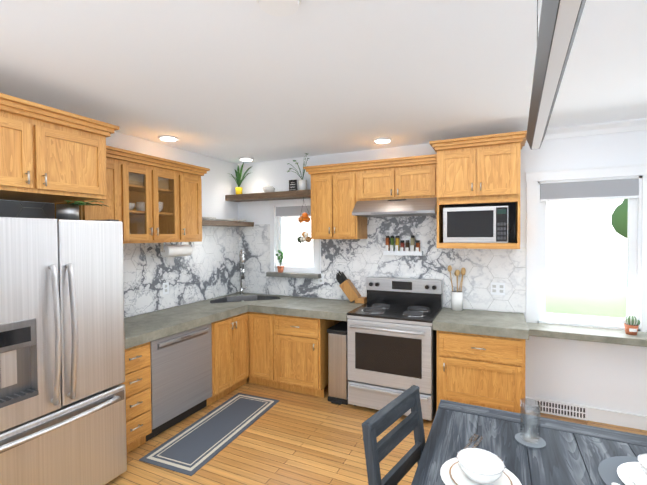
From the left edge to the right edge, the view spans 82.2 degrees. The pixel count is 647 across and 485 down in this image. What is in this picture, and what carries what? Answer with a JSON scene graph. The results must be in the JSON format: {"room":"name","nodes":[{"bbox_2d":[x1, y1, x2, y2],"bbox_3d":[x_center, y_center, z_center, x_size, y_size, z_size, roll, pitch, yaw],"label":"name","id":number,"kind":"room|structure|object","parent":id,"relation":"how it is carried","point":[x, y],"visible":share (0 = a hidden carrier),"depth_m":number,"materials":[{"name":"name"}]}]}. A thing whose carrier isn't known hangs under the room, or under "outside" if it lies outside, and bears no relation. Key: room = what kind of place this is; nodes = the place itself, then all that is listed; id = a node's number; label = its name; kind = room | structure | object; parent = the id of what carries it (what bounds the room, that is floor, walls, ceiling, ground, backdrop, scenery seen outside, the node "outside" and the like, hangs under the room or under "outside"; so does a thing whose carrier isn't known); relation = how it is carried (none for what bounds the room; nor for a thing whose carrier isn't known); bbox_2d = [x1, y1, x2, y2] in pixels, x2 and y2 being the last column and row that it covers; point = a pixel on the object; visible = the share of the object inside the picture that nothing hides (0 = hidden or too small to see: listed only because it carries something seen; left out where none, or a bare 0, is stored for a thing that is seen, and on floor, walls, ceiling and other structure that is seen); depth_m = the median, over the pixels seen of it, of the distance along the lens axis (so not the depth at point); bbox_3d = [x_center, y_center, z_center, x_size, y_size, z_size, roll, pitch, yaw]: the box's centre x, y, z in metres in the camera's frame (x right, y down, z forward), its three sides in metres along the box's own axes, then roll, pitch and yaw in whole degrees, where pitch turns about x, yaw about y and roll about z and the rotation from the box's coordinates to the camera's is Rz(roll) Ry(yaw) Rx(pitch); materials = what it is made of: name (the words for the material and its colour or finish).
{"room":"kitchen","nodes":[
{"label":"kitchen","id":0,"kind":"room"},
{"bbox_2d":[0,131,238,317],"bbox_3d":[-2.350,0.324,2.489,0.140,2.600,5.440,0,1,25],"label":"wall","id":1,"kind":"structure","parent":0,"point":[218,183],"depth_m":4.37,"materials":[{"name":"white paint"}]},
{"bbox_2d":[0,101,111,204],"bbox_3d":[-1.990,-0.526,2.316,0.646,0.462,0.910,0,1,25],"label":"upper cabinet","id":2,"kind":"object","parent":1,"relation":"attached to","point":[48,154],"depth_m":2.28,"materials":[{"name":"brown wood"}]},
{"bbox_2d":[123,226,238,317],"bbox_3d":[-1.594,0.236,3.878,0.030,0.888,2.220,0,1,25],"label":"wall tile","id":3,"kind":"structure","parent":1,"relation":"attached to","point":[208,267],"depth_m":4.02,"materials":[{"name":"stone"}]},
{"bbox_2d":[163,282,168,294],"bbox_3d":[-1.627,0.473,3.827,0.005,0.120,0.075,0,1,25],"label":"electrical outlet","id":4,"kind":"object","parent":3,"relation":"attached to","point":[166,288],"visible":1,"depth_m":3.83,"materials":[{"name":"white plastic"}]},
{"bbox_2d":[202,220,253,226],"bbox_3d":[-1.228,-0.224,4.390,0.251,0.055,1.014,0,1,25],"label":"shelf","id":5,"kind":"object","parent":1,"relation":"attached to","point":[225,223],"visible":0.65,"depth_m":4.33,"materials":[{"name":"brown wood"}]},
{"bbox_2d":[202,217,220,220],"bbox_3d":[-1.317,-0.266,4.201,0.188,0.034,0.190,0,1,25],"label":"plate","id":6,"kind":"object","parent":5,"relation":"on","point":[208,218],"depth_m":4.14,"materials":[{"name":"white ceramic"}]},
{"bbox_2d":[221,219,239,221],"bbox_3d":[-1.189,-0.268,4.472,0.228,0.025,0.230,0,1,25],"label":"plate","id":7,"kind":"object","parent":5,"relation":"on","point":[221,219],"depth_m":4.44,"materials":[{"name":"white ceramic"}]},
{"bbox_2d":[160,242,191,256],"bbox_3d":[-1.470,0.068,3.716,0.116,0.144,0.360,0,1,25],"label":"paper towel roll","id":8,"kind":"object","parent":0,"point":[174,250],"visible":0.94,"depth_m":3.64,"materials":[{"name":"white paper"}]},
{"bbox_2d":[0,0,646,163],"bbox_3d":[-0.141,-1.020,1.490,4.980,0.100,5.580,0,1,25],"label":"ceiling","id":9,"kind":"structure","parent":0,"point":[232,81],"depth_m":2.10,"materials":[{"name":"white paint"}]},
{"bbox_2d":[158,135,178,141],"bbox_3d":[-1.487,-0.996,3.556,0.184,0.015,0.184,0,1,25],"label":"recessed light","id":10,"kind":"object","parent":9,"relation":"in","point":[168,138],"visible":1,"depth_m":3.52,"materials":[{"name":"white glass"}]},
{"bbox_2d":[238,157,253,160],"bbox_3d":[-0.950,-1.019,4.551,0.184,0.015,0.184,0,1,25],"label":"recessed light","id":11,"kind":"object","parent":9,"relation":"in","point":[245,159],"visible":1,"depth_m":4.51,"materials":[{"name":"white"}]},
{"bbox_2d":[257,0,300,16],"bbox_3d":[-0.176,-0.954,1.464,0.176,0.032,0.176,0,1,25],"label":"smoke detector","id":12,"kind":"object","parent":9,"relation":"attached to","point":[280,8],"visible":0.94,"depth_m":1.47,"materials":[{"name":"white plastic"}]},
{"bbox_2d":[373,138,391,143],"bbox_3d":[0.590,-1.012,3.690,0.184,0.015,0.184,0,1,25],"label":"recessed light","id":13,"kind":"object","parent":9,"relation":"in","point":[382,140],"visible":1,"depth_m":3.66,"materials":[{"name":"white glass"}]},
{"bbox_2d":[526,0,585,149],"bbox_3d":[0.574,-0.663,0.950,0.120,0.601,1.221,0,1,25],"label":"beam","id":14,"kind":"structure","parent":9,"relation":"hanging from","point":[558,25],"depth_m":0.74,"materials":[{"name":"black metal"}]},
{"bbox_2d":[105,377,646,484],"bbox_3d":[-0.124,1.679,1.544,4.980,0.100,5.580,0,1,25],"label":"floor","id":15,"kind":"structure","parent":0,"point":[292,438],"depth_m":2.88,"materials":[{"name":"brown wood"}]},
{"bbox_2d":[0,217,126,484],"bbox_3d":[-1.859,0.739,2.304,0.849,1.772,0.868,0,1,25],"label":"fridge","id":16,"kind":"object","parent":15,"relation":"on","point":[62,387],"visible":1,"depth_m":2.17,"materials":[{"name":"grey metal"}]},
{"bbox_2d":[0,200,54,218],"bbox_3d":[-2.277,-0.108,2.462,0.004,0.365,0.910,0,1,25],"label":"box","id":17,"kind":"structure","parent":16,"relation":"on","point":[16,209],"depth_m":2.70,"materials":[{"name":"black"}]},
{"bbox_2d":[56,200,108,219],"bbox_3d":[-1.623,-0.218,2.541,0.318,0.124,0.320,0,1,25],"label":"potted plant","id":18,"kind":"object","parent":16,"relation":"on","point":[68,211],"visible":0.94,"depth_m":2.47,"materials":[{"name":"silver metal"}]},
{"bbox_2d":[121,342,151,452],"bbox_3d":[-1.708,1.193,2.915,0.637,0.830,0.334,0,1,25],"label":"base cabinet","id":19,"kind":"object","parent":15,"relation":"on","point":[137,382],"depth_m":2.81,"materials":[{"name":"brown wood"}]},
{"bbox_2d":[124,292,279,348],"bbox_3d":[-1.295,0.800,3.763,0.660,0.235,2.236,0,1,25],"label":"countertop","id":20,"kind":"structure","parent":19,"relation":"on","point":[140,329],"depth_m":3.45,"materials":[{"name":"concrete"}]},
{"bbox_2d":[239,250,247,294],"bbox_3d":[-1.009,0.373,4.638,0.174,0.577,0.209,0,1,25],"label":"faucet","id":21,"kind":"object","parent":20,"relation":"on","point":[242,258],"visible":1,"depth_m":4.56,"materials":[{"name":"silver metal"}]},
{"bbox_2d":[146,323,211,441],"bbox_3d":[-1.483,1.186,3.377,0.634,0.822,0.686,0,1,25],"label":"dishwasher","id":22,"kind":"object","parent":15,"relation":"on","point":[181,376],"visible":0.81,"depth_m":3.20,"materials":[{"name":"grey metal"}]},
{"bbox_2d":[139,393,278,475],"bbox_3d":[-0.903,1.595,3.228,0.490,0.008,1.250,0,1,22],"label":"rug","id":23,"kind":"object","parent":15,"relation":"on","point":[193,448],"visible":1,"depth_m":3.06,"materials":[{"name":"grey fabric"}]},
{"bbox_2d":[248,312,340,397],"bbox_3d":[-0.326,1.159,4.166,0.930,0.830,0.688,0,1,25],"label":"base cabinet","id":24,"kind":"object","parent":15,"relation":"on","point":[288,353],"visible":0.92,"depth_m":3.85,"materials":[{"name":"brown wood"}]},
{"bbox_2d":[248,295,366,320],"bbox_3d":[-0.151,0.786,4.079,1.138,0.235,0.685,0,1,25],"label":"countertop","id":25,"kind":"structure","parent":24,"relation":"on","point":[320,308],"depth_m":3.93,"materials":[{"name":"stone"}]},
{"bbox_2d":[336,271,366,303],"bbox_3d":[0.295,0.490,4.135,0.365,0.346,0.100,0,1,25],"label":"knife block","id":26,"kind":"object","parent":25,"relation":"on","point":[349,289],"visible":1,"depth_m":4.10,"materials":[{"name":"brown wood"}]},
{"bbox_2d":[327,321,348,404],"bbox_3d":[0.217,1.218,3.829,0.216,0.725,0.470,0,1,25],"label":"trash can","id":27,"kind":"object","parent":15,"relation":"on","point":[338,380],"visible":0.69,"depth_m":3.65,"materials":[{"name":"silver metal"}]},
{"bbox_2d":[362,385,425,484],"bbox_3d":[0.471,1.132,1.342,0.516,0.994,0.430,1,1,38],"label":"chair","id":28,"kind":"object","parent":15,"relation":"on","point":[378,423],"visible":0.96,"depth_m":1.44,"materials":[{"name":"grey wood"}]},
{"bbox_2d":[347,276,442,420],"bbox_3d":[0.710,0.984,3.642,0.790,1.194,0.739,0,1,25],"label":"range","id":29,"kind":"object","parent":15,"relation":"on","point":[391,344],"visible":1,"depth_m":3.41,"materials":[{"name":"grey metal"}]},
{"bbox_2d":[437,330,525,412],"bbox_3d":[1.415,1.164,3.342,0.678,0.830,0.688,0,1,25],"label":"base cabinet","id":30,"kind":"object","parent":15,"relation":"on","point":[482,370],"visible":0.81,"depth_m":3.05,"materials":[{"name":"brown wood"}]},
{"bbox_2d":[432,307,528,339],"bbox_3d":[1.412,0.711,3.341,0.730,0.075,0.680,0,1,25],"label":"countertop","id":31,"kind":"structure","parent":30,"relation":"on","point":[495,323],"depth_m":3.15,"materials":[{"name":"stone"}]},
{"bbox_2d":[447,265,465,310],"bbox_3d":[1.317,0.447,3.673,0.169,0.439,0.110,0,1,25],"label":"utensil crock","id":32,"kind":"object","parent":31,"relation":"on","point":[457,300],"visible":1,"depth_m":3.64,"materials":[{"name":"white ceramic"}]},
{"bbox_3d":[0.720,1.263,1.058,0.890,0.740,1.530,0,1,25],"label":"table legs","id":33,"kind":"object","parent":15,"relation":"on","visible":0},
{"bbox_2d":[411,399,646,484],"bbox_3d":[0.718,0.873,1.050,0.960,0.040,1.600,0,1,25],"label":"table","id":34,"kind":"object","parent":33,"relation":"on","point":[570,453],"visible":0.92,"depth_m":1.54,"materials":[{"name":"grey wood"}]},
{"bbox_2d":[464,434,483,448],"bbox_3d":[0.611,0.842,1.536,0.044,0.003,0.200,1,2,40],"label":"cutlery","id":35,"kind":"object","parent":34,"relation":"on","point":[473,438],"visible":0.74,"depth_m":1.57,"materials":[{"name":"silver metal"}]},
{"bbox_2d":[440,448,521,484],"bbox_3d":[0.555,0.810,1.314,0.270,0.076,0.270,0,1,25],"label":"place setting","id":36,"kind":"object","parent":34,"relation":"on","point":[471,466],"visible":1,"depth_m":1.33,"materials":[{"name":"white ceramic"}]},
{"bbox_2d":[515,433,545,448],"bbox_3d":[0.876,0.839,1.572,0.116,0.004,0.116,0,1,25],"label":"coaster","id":37,"kind":"object","parent":34,"relation":"on","point":[541,443],"visible":0.81,"depth_m":1.56,"materials":[{"name":"grey"}]},
{"bbox_2d":[520,398,540,443],"bbox_3d":[0.876,0.756,1.570,0.078,0.160,0.078,0,1,25],"label":"tumbler","id":38,"kind":"object","parent":37,"relation":"on","point":[524,410],"visible":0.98,"depth_m":1.56,"materials":[{"name":"clear glass"}]},
{"bbox_2d":[598,456,637,484],"bbox_3d":[1.174,0.844,1.265,0.380,0.003,0.380,0,1,25],"label":"placemat","id":39,"kind":"object","parent":34,"relation":"on","point":[607,469],"visible":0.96,"depth_m":1.38,"materials":[{"name":"grey fabric"}]},
{"bbox_2d":[617,453,646,484],"bbox_3d":[1.173,0.802,1.264,0.270,0.076,0.270,0,1,25],"label":"place setting","id":40,"kind":"object","parent":39,"relation":"on","point":[632,473],"visible":0.98,"depth_m":1.32,"materials":[{"name":"white ceramic"}]},
{"bbox_2d":[238,130,646,415],"bbox_3d":[1.031,0.273,3.976,4.980,2.600,0.140,0,1,25],"label":"wall","id":41,"kind":"structure","parent":0,"point":[613,378],"depth_m":3.36,"materials":[{"name":"white paint"}]},
{"bbox_2d":[225,189,310,201],"bbox_3d":[-0.621,-0.563,4.514,1.241,0.070,0.256,0,1,25],"label":"shelf","id":42,"kind":"object","parent":41,"relation":"attached to","point":[285,195],"visible":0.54,"depth_m":4.43,"materials":[{"name":"brown wood"}]},
{"bbox_2d":[227,163,250,193],"bbox_3d":[-1.007,-0.806,4.680,0.349,0.413,0.226,0,1,25],"label":"potted plant","id":43,"kind":"object","parent":42,"relation":"on","point":[238,189],"visible":0.98,"depth_m":4.69,"materials":[{"name":"green plant"}]},
{"bbox_2d":[263,185,274,191],"bbox_3d":[-0.670,-0.651,4.538,0.154,0.104,0.156,0,1,25],"label":"lidded bowl","id":44,"kind":"object","parent":42,"relation":"on","point":[268,188],"visible":0.79,"depth_m":4.48,"materials":[{"name":"white ceramic"}]},
{"bbox_2d":[289,180,296,190],"bbox_3d":[-0.367,-0.674,4.440,0.100,0.150,0.016,0,1,25],"label":"sign","id":45,"kind":"object","parent":42,"relation":"on","point":[292,185],"visible":0.94,"depth_m":4.43,"materials":[{"name":"black"}]},
{"bbox_2d":[287,153,308,189],"bbox_3d":[-0.284,-0.825,4.351,0.303,0.455,0.216,0,1,25],"label":"pothos plant","id":46,"kind":"object","parent":42,"relation":"on","point":[302,184],"visible":0.9,"depth_m":4.30,"materials":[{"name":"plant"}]},
{"bbox_2d":[296,197,311,243],"bbox_3d":[-0.227,-0.256,4.271,0.204,0.535,0.204,0,1,25],"label":"fruit basket","id":47,"kind":"object","parent":42,"relation":"hanging from","point":[305,234],"visible":0.98,"depth_m":4.25,"materials":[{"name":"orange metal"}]},
{"bbox_2d":[266,272,320,278],"bbox_3d":[-0.370,0.397,4.511,0.720,0.052,0.094,0,1,25],"label":"window sill","id":48,"kind":"structure","parent":41,"relation":"attached to","point":[296,275],"depth_m":4.45,"materials":[{"name":"concrete"}]},
{"bbox_2d":[276,250,283,272],"bbox_3d":[-0.541,0.230,4.586,0.113,0.279,0.090,0,1,25],"label":"potted plant","id":49,"kind":"object","parent":48,"relation":"on","point":[280,268],"visible":1,"depth_m":4.56,"materials":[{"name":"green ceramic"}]},
{"bbox_2d":[270,199,319,273],"bbox_3d":[-0.336,-0.076,4.580,0.690,0.890,0.122,0,1,25],"label":"window","id":50,"kind":"structure","parent":41,"relation":"in","point":[275,234],"depth_m":4.65,"materials":[{"name":"white"}]},
{"bbox_2d":[276,206,310,216],"bbox_3d":[-0.347,-0.380,4.555,0.538,0.129,0.041,0,1,25],"label":"window blind","id":51,"kind":"object","parent":50,"relation":"attached to","point":[292,211],"visible":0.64,"depth_m":4.55,"materials":[{"name":"grey fabric"}]},
{"bbox_2d":[307,167,366,238],"bbox_3d":[0.170,-0.407,4.094,0.540,0.735,0.346,0,1,25],"label":"upper cabinet","id":52,"kind":"object","parent":41,"relation":"attached to","point":[334,190],"depth_m":3.93,"materials":[{"name":"brown wood"}]},
{"bbox_2d":[239,215,525,312],"bbox_3d":[0.384,0.187,4.184,3.344,0.948,0.026,0,1,25],"label":"wall tile","id":53,"kind":"structure","parent":41,"relation":"attached to","point":[358,259],"depth_m":3.99,"materials":[{"name":"stone"}]},
{"bbox_2d":[318,274,323,283],"bbox_3d":[-0.029,0.431,4.391,0.075,0.120,0.005,0,1,25],"label":"electrical outlet","id":54,"kind":"object","parent":53,"relation":"attached to","point":[321,280],"visible":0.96,"depth_m":4.38,"materials":[{"name":"white plastic"}]},
{"bbox_2d":[383,236,422,255],"bbox_3d":[0.842,0.031,3.933,0.405,0.207,0.069,0,1,25],"label":"spice rack","id":55,"kind":"object","parent":53,"relation":"attached to","point":[413,252],"visible":0.96,"depth_m":3.92,"materials":[{"name":"white plastic"}]},
{"bbox_2d":[491,282,504,294],"bbox_3d":[1.684,0.446,3.580,0.124,0.120,0.005,0,1,25],"label":"electrical outlet","id":56,"kind":"object","parent":53,"relation":"attached to","point":[497,288],"visible":1,"depth_m":3.58,"materials":[{"name":"white plastic"}]},
{"bbox_2d":[359,159,434,200],"bbox_3d":[0.777,-0.600,3.802,0.805,0.345,0.346,0,1,25],"label":"upper cabinet","id":57,"kind":"object","parent":41,"relation":"attached to","point":[415,179],"depth_m":3.63,"materials":[{"name":"brown wood"}]},
{"bbox_2d":[352,197,436,216],"bbox_3d":[0.749,-0.349,3.728,0.793,0.150,0.518,0,1,25],"label":"range hood","id":58,"kind":"object","parent":57,"relation":"attached to","point":[404,207],"visible":0.91,"depth_m":3.55,"materials":[{"name":"silver metal"}]},
{"bbox_2d":[435,135,522,206],"bbox_3d":[1.431,-0.622,3.437,0.680,0.495,0.446,0,1,25],"label":"upper cabinet","id":59,"kind":"object","parent":41,"relation":"attached to","point":[479,171],"depth_m":3.24,"materials":[{"name":"brown wood"}]},
{"bbox_2d":[443,206,514,242],"bbox_3d":[1.443,-0.160,3.444,0.588,0.320,0.390,0,1,25],"label":"microwave","id":60,"kind":"object","parent":59,"relation":"in","point":[486,224],"visible":1,"depth_m":3.27,"materials":[{"name":"silver metal"}]},
{"bbox_2d":[534,397,587,420],"bbox_3d":[2.148,1.508,3.364,0.410,0.131,0.020,0,1,25],"label":"air vent","id":61,"kind":"object","parent":41,"relation":"attached to","point":[565,409],"visible":0.88,"depth_m":3.35,"materials":[{"name":"white metal"}]},
{"bbox_2d":[525,336,646,429],"bbox_3d":[2.509,1.195,3.208,1.365,0.768,0.022,0,1,25],"label":"baseboard","id":62,"kind":"structure","parent":41,"relation":"attached to","point":[625,419],"depth_m":3.21,"materials":[{"name":"white wood"}]},
{"bbox_2d":[525,163,646,331],"bbox_3d":[2.342,0.045,3.309,0.960,1.405,0.134,0,1,25],"label":"window","id":63,"kind":"structure","parent":41,"relation":"in","point":[536,260],"depth_m":3.28,"materials":[{"name":"white"}]},
{"bbox_2d":[540,178,638,201],"bbox_3d":[2.336,-0.261,3.294,0.716,0.558,0.067,0,1,25],"label":"window blind","id":64,"kind":"object","parent":63,"relation":"attached to","point":[598,190],"visible":0.96,"depth_m":3.26,"materials":[{"name":"grey fabric"}]},
{"bbox_2d":[526,118,646,141],"bbox_3d":[2.468,-0.978,3.148,1.400,0.085,0.075,0,1,25],"label":"crown molding","id":65,"kind":"structure","parent":41,"relation":"attached to","point":[632,125],"depth_m":3.19,"materials":[{"name":"white"}]},
{"bbox_2d":[527,322,646,346],"bbox_3d":[2.446,0.781,3.073,1.363,0.058,0.298,0,1,25],"label":"sill","id":66,"kind":"structure","parent":41,"relation":"attached to","point":[601,335],"depth_m":3.10,"materials":[{"name":"concrete"}]},
{"bbox_2d":[624,314,639,334],"bbox_3d":[2.527,0.669,3.033,0.105,0.164,0.094,0,1,25],"label":"cactus","id":67,"kind":"object","parent":66,"relation":"on","point":[631,324],"visible":1,"depth_m":3.01,"materials":[{"name":"green plant"}]},
{"label":"outside","id":68,"kind":"structure","parent":0,"visible":0},
{"bbox_2d":[282,261,626,317],"bbox_3d":[4.202,1.375,10.335,55.000,0.300,13.700,0,1,25],"label":"lawn","id":69,"kind":"structure","parent":68,"point":[600,293],"depth_m":9.16,"materials":[{"name":"green"}]},
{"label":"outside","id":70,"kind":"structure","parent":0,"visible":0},
{"bbox_2d":[611,199,627,237],"bbox_3d":[17.434,-0.941,19.346,3.840,5.400,2.925,0,1,25],"label":"tree","id":71,"kind":"object","parent":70,"point":[619,219],"visible":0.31,"depth_m":19.48,"materials":[{"name":"green plant"}]}
]}

